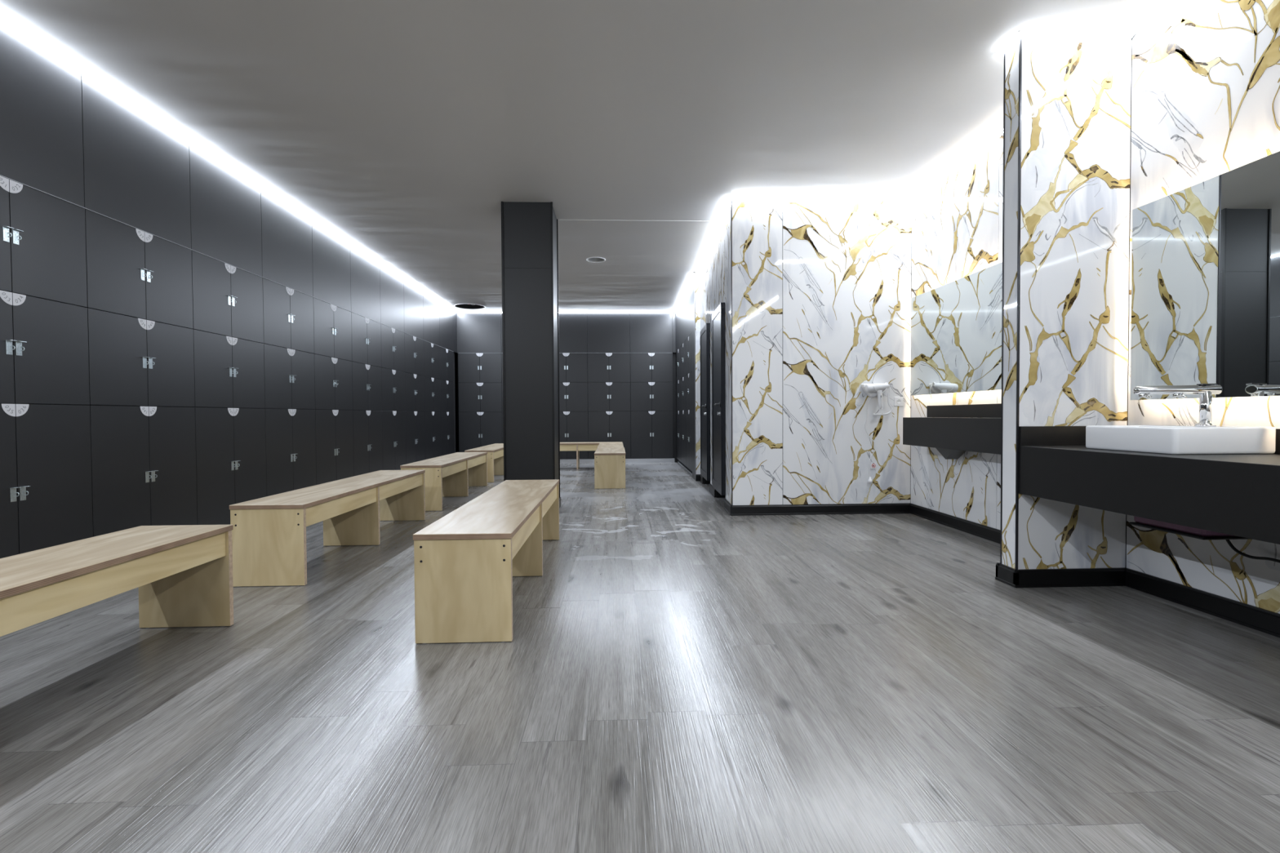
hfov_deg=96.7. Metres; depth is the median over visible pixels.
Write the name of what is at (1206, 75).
wall
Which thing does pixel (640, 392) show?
locker
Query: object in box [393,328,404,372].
locker
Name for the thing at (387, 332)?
locker
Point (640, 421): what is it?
locker
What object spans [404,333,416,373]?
locker
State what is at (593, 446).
bench
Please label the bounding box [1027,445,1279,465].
countertop
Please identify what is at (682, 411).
locker
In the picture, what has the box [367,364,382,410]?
locker
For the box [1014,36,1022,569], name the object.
trim
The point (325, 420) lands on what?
locker
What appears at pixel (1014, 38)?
led strip
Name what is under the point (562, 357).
locker
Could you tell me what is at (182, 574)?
bench
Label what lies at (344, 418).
locker
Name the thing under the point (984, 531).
baseboard
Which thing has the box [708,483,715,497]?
baseboard
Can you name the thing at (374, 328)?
locker
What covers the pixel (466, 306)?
ceiling spotlight
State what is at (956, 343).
wall mirror
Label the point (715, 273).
wall
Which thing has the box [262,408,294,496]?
locker
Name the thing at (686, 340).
locker
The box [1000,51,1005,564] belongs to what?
trim
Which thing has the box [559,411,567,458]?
locker
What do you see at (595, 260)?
ceiling spotlight
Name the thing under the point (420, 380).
locker
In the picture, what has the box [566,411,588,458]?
locker
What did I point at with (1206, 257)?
wall mirror
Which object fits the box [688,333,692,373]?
locker
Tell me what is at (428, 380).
locker
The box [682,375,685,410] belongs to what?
locker
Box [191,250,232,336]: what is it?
locker
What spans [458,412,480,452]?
locker
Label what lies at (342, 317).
locker
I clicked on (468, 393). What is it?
locker
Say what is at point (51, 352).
locker
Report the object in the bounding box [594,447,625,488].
bench
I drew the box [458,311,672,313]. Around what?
led strip
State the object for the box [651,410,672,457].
locker
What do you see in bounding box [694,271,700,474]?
wall
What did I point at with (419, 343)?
locker
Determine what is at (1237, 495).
countertop
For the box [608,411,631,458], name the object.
locker
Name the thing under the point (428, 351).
locker
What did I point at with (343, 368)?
locker
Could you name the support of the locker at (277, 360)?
on the locker at (278, 422)
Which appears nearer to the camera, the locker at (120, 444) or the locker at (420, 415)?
the locker at (120, 444)
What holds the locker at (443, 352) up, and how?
on the locker at (443, 384)
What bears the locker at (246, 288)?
on the locker at (247, 356)
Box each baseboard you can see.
[695,474,700,481]
[699,475,703,484]
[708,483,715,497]
[723,498,732,515]
[729,502,910,515]
[909,502,1000,543]
[995,562,1018,587]
[995,563,999,577]
[1125,568,1279,637]
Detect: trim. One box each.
[557,219,718,222]
[730,198,733,505]
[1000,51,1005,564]
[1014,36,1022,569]
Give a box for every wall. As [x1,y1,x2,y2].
[0,22,457,453]
[454,311,679,463]
[675,274,695,479]
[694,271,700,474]
[700,200,731,504]
[732,198,911,505]
[911,0,1279,613]
[1001,37,1132,587]
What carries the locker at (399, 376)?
on the locker at (399, 416)
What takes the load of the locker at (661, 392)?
on the locker at (661, 421)
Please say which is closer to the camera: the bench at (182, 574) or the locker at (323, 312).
the bench at (182, 574)
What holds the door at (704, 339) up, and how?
attached to the wall at (715, 273)
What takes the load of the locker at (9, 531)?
attached to the wall at (64, 135)
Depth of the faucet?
2.45 m
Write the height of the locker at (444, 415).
0.909 m
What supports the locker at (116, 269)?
on the locker at (117, 343)
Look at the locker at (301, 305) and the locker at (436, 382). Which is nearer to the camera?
the locker at (301, 305)
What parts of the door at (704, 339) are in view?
frame rail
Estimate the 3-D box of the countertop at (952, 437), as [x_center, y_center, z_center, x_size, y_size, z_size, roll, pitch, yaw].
[2.434,0.051,4.051,0.212,0.426,1.826,0,1,-2]
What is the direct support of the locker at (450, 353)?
on the locker at (450, 384)
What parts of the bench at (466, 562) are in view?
leg, seat, leg, leg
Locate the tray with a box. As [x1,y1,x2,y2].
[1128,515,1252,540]
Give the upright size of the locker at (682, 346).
0.560 m
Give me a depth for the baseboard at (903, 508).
5.20 m
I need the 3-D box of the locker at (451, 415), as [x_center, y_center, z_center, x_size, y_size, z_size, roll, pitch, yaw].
[-3.623,0.192,10.351,0.422,0.909,0.405,0,1,-2]
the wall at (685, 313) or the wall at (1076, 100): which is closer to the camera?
the wall at (1076, 100)
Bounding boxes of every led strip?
[0,14,457,312]
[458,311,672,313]
[674,272,694,312]
[698,195,732,272]
[728,195,908,199]
[909,128,1003,199]
[996,31,1022,54]
[1017,30,1135,39]
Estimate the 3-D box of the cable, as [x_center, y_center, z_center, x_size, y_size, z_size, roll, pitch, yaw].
[2.561,0.381,2.096,0.031,0.476,0.817,0,1,-4]
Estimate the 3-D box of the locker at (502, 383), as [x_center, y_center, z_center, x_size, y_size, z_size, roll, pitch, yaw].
[-2.434,-0.562,11.020,0.407,0.555,0.422,0,1,-2]
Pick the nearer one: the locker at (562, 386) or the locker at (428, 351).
the locker at (428, 351)
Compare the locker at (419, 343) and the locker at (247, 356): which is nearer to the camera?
the locker at (247, 356)
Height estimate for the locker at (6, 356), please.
0.555 m
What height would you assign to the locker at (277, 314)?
0.560 m
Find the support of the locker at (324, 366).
on the locker at (325, 420)
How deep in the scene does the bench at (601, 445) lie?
8.96 m
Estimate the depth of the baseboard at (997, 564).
3.13 m
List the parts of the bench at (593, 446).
leg, seat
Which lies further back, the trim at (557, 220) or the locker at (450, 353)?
the locker at (450, 353)
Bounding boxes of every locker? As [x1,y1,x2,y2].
[0,175,13,291]
[0,289,17,403]
[0,403,19,558]
[8,179,87,306]
[8,293,89,404]
[15,404,93,554]
[84,208,147,319]
[86,404,152,537]
[87,307,149,406]
[144,231,193,328]
[145,320,195,407]
[148,406,197,525]
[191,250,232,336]
[192,329,235,408]
[195,407,235,524]
[230,265,263,342]
[231,337,265,408]
[233,408,266,503]
[262,278,292,348]
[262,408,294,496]
[263,343,293,408]
[289,288,314,353]
[291,349,315,408]
[292,408,316,490]
[311,354,336,409]
[313,297,335,357]
[315,409,337,484]
[333,305,351,360]
[334,358,352,409]
[335,409,353,479]
[351,311,368,364]
[351,361,368,410]
[351,409,369,476]
[367,318,381,367]
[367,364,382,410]
[368,410,382,472]
[380,323,395,369]
[381,367,395,410]
[382,410,395,470]
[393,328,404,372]
[393,410,406,470]
[394,369,405,411]
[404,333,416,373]
[404,372,416,411]
[405,411,417,463]
[414,337,424,375]
[415,374,424,411]
[415,411,425,462]
[422,340,433,377]
[424,376,432,411]
[424,411,434,459]
[431,343,439,378]
[432,377,440,411]
[433,411,441,457]
[439,346,448,380]
[439,411,448,455]
[440,379,447,412]
[446,381,453,412]
[447,349,453,382]
[448,412,454,454]
[457,353,479,382]
[457,382,479,412]
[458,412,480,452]
[480,353,502,382]
[480,382,502,412]
[480,412,502,446]
[501,353,502,382]
[502,382,502,412]
[502,412,503,443]
[559,353,566,382]
[559,382,566,411]
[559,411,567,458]
[566,352,587,382]
[566,382,587,411]
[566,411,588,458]
[587,352,608,382]
[587,382,608,411]
[587,411,609,458]
[608,352,630,382]
[608,382,630,411]
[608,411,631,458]
[630,352,651,382]
[630,382,651,411]
[630,411,652,458]
[651,352,672,382]
[651,382,672,411]
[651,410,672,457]
[676,350,678,381]
[676,380,678,410]
[676,410,679,460]
[677,378,680,410]
[677,410,680,462]
[678,346,680,380]
[680,343,683,378]
[680,377,684,410]
[680,410,683,463]
[681,340,685,377]
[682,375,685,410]
[682,410,686,466]
[685,337,688,375]
[685,373,688,409]
[685,409,688,468]
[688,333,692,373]
[688,371,692,409]
[688,409,692,471]
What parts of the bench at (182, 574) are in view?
seat, leg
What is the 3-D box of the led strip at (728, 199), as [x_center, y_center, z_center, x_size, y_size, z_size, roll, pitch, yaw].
[0.812,-2.092,6.455,0.030,0.016,2.707,0,1,0]
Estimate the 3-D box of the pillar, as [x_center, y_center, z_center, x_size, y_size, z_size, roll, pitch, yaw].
[-1.041,-0.628,5.491,0.484,2.885,0.492,0,1,-2]
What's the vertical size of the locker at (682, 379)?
0.555 m
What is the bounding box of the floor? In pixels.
[0,462,1279,852]
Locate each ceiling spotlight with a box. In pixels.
[454,303,485,309]
[586,257,605,262]
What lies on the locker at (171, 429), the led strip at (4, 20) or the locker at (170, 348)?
the locker at (170, 348)
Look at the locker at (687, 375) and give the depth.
8.85 m
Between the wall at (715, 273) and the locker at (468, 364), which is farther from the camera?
the locker at (468, 364)
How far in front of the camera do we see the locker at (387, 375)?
7.50 m
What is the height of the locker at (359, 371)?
0.555 m
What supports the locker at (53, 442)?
on the floor
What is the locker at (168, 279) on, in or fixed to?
on the locker at (170, 348)
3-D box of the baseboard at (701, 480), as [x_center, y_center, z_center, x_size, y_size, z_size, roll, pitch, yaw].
[0.837,0.714,7.711,0.021,0.092,0.309,0,1,0]
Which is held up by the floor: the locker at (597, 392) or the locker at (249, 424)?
the locker at (249, 424)
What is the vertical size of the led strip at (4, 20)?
0.016 m
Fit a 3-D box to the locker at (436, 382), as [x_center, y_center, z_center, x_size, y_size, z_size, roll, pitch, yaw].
[-3.594,-0.525,9.526,0.422,0.555,0.405,0,1,-2]
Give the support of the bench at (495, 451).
on the floor
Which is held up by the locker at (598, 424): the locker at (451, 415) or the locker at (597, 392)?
the locker at (597, 392)
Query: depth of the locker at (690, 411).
8.46 m
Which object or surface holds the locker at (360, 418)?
on the floor
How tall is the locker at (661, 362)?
0.560 m
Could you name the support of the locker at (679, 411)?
attached to the wall at (685, 313)
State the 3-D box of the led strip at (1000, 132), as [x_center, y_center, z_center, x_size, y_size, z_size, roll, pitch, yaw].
[2.510,-2.055,4.147,0.030,0.016,2.084,0,1,-2]
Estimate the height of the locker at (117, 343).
0.555 m
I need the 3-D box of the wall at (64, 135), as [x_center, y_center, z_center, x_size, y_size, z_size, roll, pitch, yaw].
[-3.533,-0.612,5.440,0.588,2.885,12.020,0,1,-2]
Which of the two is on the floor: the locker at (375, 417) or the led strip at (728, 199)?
the locker at (375, 417)
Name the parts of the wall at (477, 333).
bulkhead panel, bulkhead panel, edge trim, bulkhead panel, bulkhead panel, kick plate, bulkhead panel, bulkhead panel, filler panel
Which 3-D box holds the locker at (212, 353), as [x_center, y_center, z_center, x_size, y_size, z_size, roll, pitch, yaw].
[-3.380,-0.420,4.258,0.422,0.555,0.405,0,1,-2]
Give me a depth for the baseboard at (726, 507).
5.37 m
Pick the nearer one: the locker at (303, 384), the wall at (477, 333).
the locker at (303, 384)
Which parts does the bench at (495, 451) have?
seat, leg, leg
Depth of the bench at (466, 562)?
2.30 m
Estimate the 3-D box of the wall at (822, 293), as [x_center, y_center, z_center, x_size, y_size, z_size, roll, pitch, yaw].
[1.957,-0.641,5.285,2.253,2.885,0.161,0,1,-2]
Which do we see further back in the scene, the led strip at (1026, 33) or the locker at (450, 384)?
the locker at (450, 384)
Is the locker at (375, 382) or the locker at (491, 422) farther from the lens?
the locker at (491, 422)
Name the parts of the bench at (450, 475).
leg, seat, leg, leg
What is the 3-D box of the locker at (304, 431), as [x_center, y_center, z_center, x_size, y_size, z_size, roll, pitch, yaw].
[-3.425,0.289,5.488,0.422,0.909,0.405,0,1,-2]
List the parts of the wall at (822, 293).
marble panel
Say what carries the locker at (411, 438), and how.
on the floor
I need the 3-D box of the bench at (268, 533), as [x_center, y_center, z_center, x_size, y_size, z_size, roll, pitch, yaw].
[-2.057,0.627,4.056,0.393,0.446,1.958,0,1,-2]
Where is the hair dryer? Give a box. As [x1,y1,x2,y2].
[861,382,892,484]
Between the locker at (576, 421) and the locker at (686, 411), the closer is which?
the locker at (686, 411)
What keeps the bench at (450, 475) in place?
on the floor
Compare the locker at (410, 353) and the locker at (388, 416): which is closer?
the locker at (388, 416)
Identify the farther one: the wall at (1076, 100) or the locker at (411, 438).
the locker at (411, 438)
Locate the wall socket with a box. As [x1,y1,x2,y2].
[893,396,903,406]
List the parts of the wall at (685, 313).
kick plate, bulkhead panel, panel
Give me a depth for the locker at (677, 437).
10.56 m
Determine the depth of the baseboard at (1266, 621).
2.59 m
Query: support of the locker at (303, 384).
on the locker at (304, 431)
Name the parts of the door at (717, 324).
frame rail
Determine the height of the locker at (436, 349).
0.560 m
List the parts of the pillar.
corner trim, corner trim, corner trim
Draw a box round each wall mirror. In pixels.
[910,262,1002,395]
[1129,151,1279,399]
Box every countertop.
[902,403,1001,459]
[1018,426,1279,544]
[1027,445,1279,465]
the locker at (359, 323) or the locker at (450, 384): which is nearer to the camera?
the locker at (359, 323)
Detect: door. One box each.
[699,322,710,484]
[711,302,725,498]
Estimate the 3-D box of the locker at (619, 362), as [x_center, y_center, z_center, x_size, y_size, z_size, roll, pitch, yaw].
[-0.398,-1.133,11.092,0.407,0.560,0.422,0,1,-2]
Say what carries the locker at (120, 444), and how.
on the floor
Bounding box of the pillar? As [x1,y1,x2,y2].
[501,201,560,508]
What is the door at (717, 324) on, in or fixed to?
attached to the wall at (715, 273)
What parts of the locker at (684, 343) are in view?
door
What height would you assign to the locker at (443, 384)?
0.555 m
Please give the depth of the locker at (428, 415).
9.13 m
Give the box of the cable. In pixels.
[1225,539,1279,563]
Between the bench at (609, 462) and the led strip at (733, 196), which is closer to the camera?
the led strip at (733, 196)
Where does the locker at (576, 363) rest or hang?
on the locker at (576, 393)
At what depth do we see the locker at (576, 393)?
10.88 m
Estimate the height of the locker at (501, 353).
0.560 m
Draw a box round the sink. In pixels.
[1085,425,1275,454]
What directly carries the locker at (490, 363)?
on the locker at (491, 393)
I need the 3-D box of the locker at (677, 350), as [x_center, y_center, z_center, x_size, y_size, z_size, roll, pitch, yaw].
[0.884,-1.130,10.569,0.422,0.560,0.415,0,1,-1]
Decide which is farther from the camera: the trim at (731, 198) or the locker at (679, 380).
the locker at (679, 380)
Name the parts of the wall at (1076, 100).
marble panel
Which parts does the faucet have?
post, lever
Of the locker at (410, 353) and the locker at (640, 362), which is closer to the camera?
the locker at (410, 353)
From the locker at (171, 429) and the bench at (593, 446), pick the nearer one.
the locker at (171, 429)
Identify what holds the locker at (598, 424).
on the wall at (477, 333)
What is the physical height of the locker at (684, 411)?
0.909 m
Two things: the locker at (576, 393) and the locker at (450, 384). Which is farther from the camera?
the locker at (576, 393)
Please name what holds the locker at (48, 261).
on the locker at (51, 352)
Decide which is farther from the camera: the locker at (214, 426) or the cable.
the locker at (214, 426)
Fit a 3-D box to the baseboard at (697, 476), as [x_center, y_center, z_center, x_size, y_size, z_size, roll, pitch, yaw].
[0.811,0.710,7.876,0.075,0.092,0.022,0,1,-2]
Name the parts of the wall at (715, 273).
marble panel, marble panel, marble panel, marble panel, marble panel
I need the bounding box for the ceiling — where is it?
[0,0,1174,312]
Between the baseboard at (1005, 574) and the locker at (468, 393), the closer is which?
the baseboard at (1005, 574)
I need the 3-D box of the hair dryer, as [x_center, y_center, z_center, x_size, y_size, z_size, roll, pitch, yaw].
[2.160,0.067,5.159,0.271,0.930,0.137,0,1,-2]
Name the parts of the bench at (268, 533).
leg, seat, leg, leg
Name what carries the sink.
in the countertop at (1237, 495)
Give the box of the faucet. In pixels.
[1132,383,1222,426]
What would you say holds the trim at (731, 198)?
attached to the wall at (822, 293)
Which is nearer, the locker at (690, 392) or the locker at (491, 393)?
the locker at (690, 392)
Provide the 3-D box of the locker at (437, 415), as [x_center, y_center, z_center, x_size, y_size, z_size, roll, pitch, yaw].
[-3.590,0.208,9.540,0.422,0.909,0.405,0,1,-2]
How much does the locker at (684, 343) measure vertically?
0.560 m
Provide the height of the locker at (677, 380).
0.555 m
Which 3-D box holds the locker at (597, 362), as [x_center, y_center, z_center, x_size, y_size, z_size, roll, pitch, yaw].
[-0.806,-1.131,11.075,0.407,0.560,0.422,0,1,-2]
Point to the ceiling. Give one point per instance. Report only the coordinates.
(403, 128)
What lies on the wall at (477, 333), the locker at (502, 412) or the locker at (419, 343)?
the locker at (502, 412)
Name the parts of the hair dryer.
cord, handle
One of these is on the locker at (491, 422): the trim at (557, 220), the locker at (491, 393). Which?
the locker at (491, 393)
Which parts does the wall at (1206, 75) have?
marble panel, marble panel, marble panel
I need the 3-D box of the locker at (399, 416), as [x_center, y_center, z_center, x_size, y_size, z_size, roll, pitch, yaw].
[-3.524,0.240,7.919,0.422,0.909,0.405,0,1,-2]
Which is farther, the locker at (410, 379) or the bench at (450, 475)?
the locker at (410, 379)
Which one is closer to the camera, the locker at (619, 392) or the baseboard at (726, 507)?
the baseboard at (726, 507)
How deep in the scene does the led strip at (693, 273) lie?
9.00 m
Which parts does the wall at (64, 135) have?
bulkhead panel, bulkhead panel, bulkhead panel, edge trim, bulkhead panel, bulkhead panel, bulkhead panel, bulkhead panel, bulkhead panel, bulkhead panel, bulkhead panel, filler panel, bulkhead panel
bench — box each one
[0,524,233,636]
[229,470,425,586]
[400,452,487,511]
[413,479,559,644]
[464,443,503,482]
[560,441,622,469]
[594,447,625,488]
[596,443,623,448]
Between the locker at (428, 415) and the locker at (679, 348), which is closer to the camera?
the locker at (428, 415)
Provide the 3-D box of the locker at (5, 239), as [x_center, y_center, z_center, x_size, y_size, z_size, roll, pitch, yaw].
[-3.317,-0.946,2.625,0.422,0.560,0.405,0,1,-2]
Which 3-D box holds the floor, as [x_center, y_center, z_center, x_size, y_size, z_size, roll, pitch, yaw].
[-0.255,0.867,3.961,7.000,0.050,15.300,0,1,-2]

